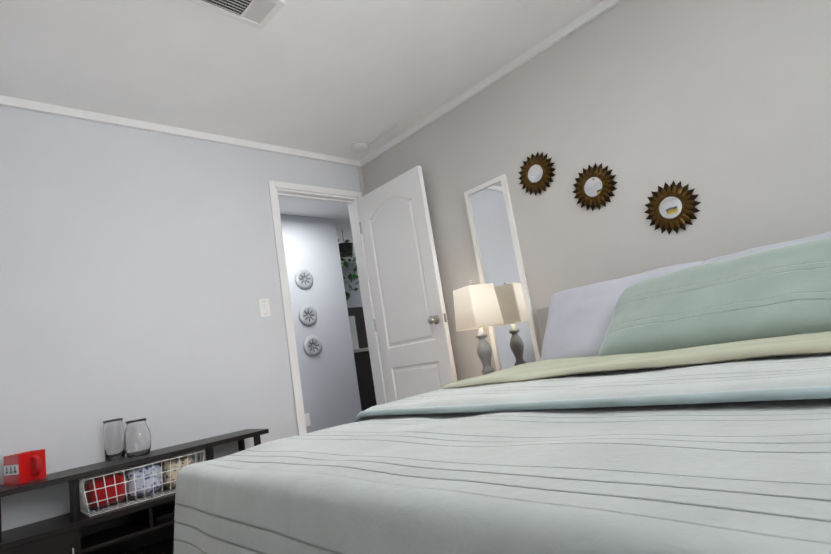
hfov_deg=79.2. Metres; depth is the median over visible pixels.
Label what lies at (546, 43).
crown molding
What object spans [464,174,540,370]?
mirror
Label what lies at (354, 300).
wall
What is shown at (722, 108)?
wall
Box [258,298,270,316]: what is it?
light switch
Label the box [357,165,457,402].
door
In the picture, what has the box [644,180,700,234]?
sunburst mirror
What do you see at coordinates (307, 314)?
plate
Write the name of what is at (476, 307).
table lamp
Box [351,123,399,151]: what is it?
smoke detector
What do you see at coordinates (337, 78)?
ceiling
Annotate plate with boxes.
[295,269,312,288]
[299,305,316,325]
[303,335,321,355]
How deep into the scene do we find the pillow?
2.13 m
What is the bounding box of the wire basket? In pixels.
[79,450,204,516]
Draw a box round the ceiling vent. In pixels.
[186,0,284,29]
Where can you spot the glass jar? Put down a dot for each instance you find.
(137, 438)
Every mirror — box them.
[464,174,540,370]
[519,152,554,195]
[573,163,617,210]
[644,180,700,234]
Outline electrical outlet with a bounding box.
[305,413,310,426]
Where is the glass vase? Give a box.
[103,418,125,461]
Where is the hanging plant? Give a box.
[338,231,358,300]
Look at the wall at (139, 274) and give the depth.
2.69 m
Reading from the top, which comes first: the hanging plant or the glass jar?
the hanging plant
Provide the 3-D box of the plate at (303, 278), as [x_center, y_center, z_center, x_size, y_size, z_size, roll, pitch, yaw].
[-1.089,0.018,4.929,0.200,0.200,0.029,-1,-12,-43]
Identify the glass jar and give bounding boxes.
[123,418,150,457]
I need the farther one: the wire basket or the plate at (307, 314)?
the plate at (307, 314)
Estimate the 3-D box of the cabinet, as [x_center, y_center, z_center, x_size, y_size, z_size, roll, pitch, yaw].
[-0.809,1.107,6.308,1.090,1.500,1.020,-1,-12,-43]
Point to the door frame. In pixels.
(343, 196)
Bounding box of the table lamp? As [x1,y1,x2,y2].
[453,279,503,374]
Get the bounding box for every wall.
[0,106,360,530]
[280,214,361,432]
[342,262,362,307]
[362,0,830,380]
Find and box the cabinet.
[347,307,376,410]
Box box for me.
[4,449,45,485]
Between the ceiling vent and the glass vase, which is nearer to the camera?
the ceiling vent
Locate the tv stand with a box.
[0,429,268,553]
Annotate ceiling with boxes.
[0,0,603,266]
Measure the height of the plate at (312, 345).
0.200 m
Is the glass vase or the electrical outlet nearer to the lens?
the glass vase
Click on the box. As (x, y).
(24, 467)
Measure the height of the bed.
0.928 m
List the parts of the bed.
headboard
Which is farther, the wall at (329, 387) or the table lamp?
the wall at (329, 387)
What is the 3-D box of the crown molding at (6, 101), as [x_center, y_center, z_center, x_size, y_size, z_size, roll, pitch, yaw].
[-1.271,0.207,2.845,2.700,2.265,0.022,-1,-12,-43]
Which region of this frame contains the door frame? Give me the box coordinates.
[268,180,386,434]
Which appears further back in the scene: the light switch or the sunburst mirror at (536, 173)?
the light switch
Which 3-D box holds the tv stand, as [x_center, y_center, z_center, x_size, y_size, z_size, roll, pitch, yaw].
[-1.266,1.081,2.348,1.190,0.474,0.322,-1,-12,-43]
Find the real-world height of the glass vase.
0.189 m
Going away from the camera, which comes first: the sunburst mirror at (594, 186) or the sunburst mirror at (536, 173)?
the sunburst mirror at (594, 186)
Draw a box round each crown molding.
[0,95,363,196]
[356,0,622,194]
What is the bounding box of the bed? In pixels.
[173,231,830,553]

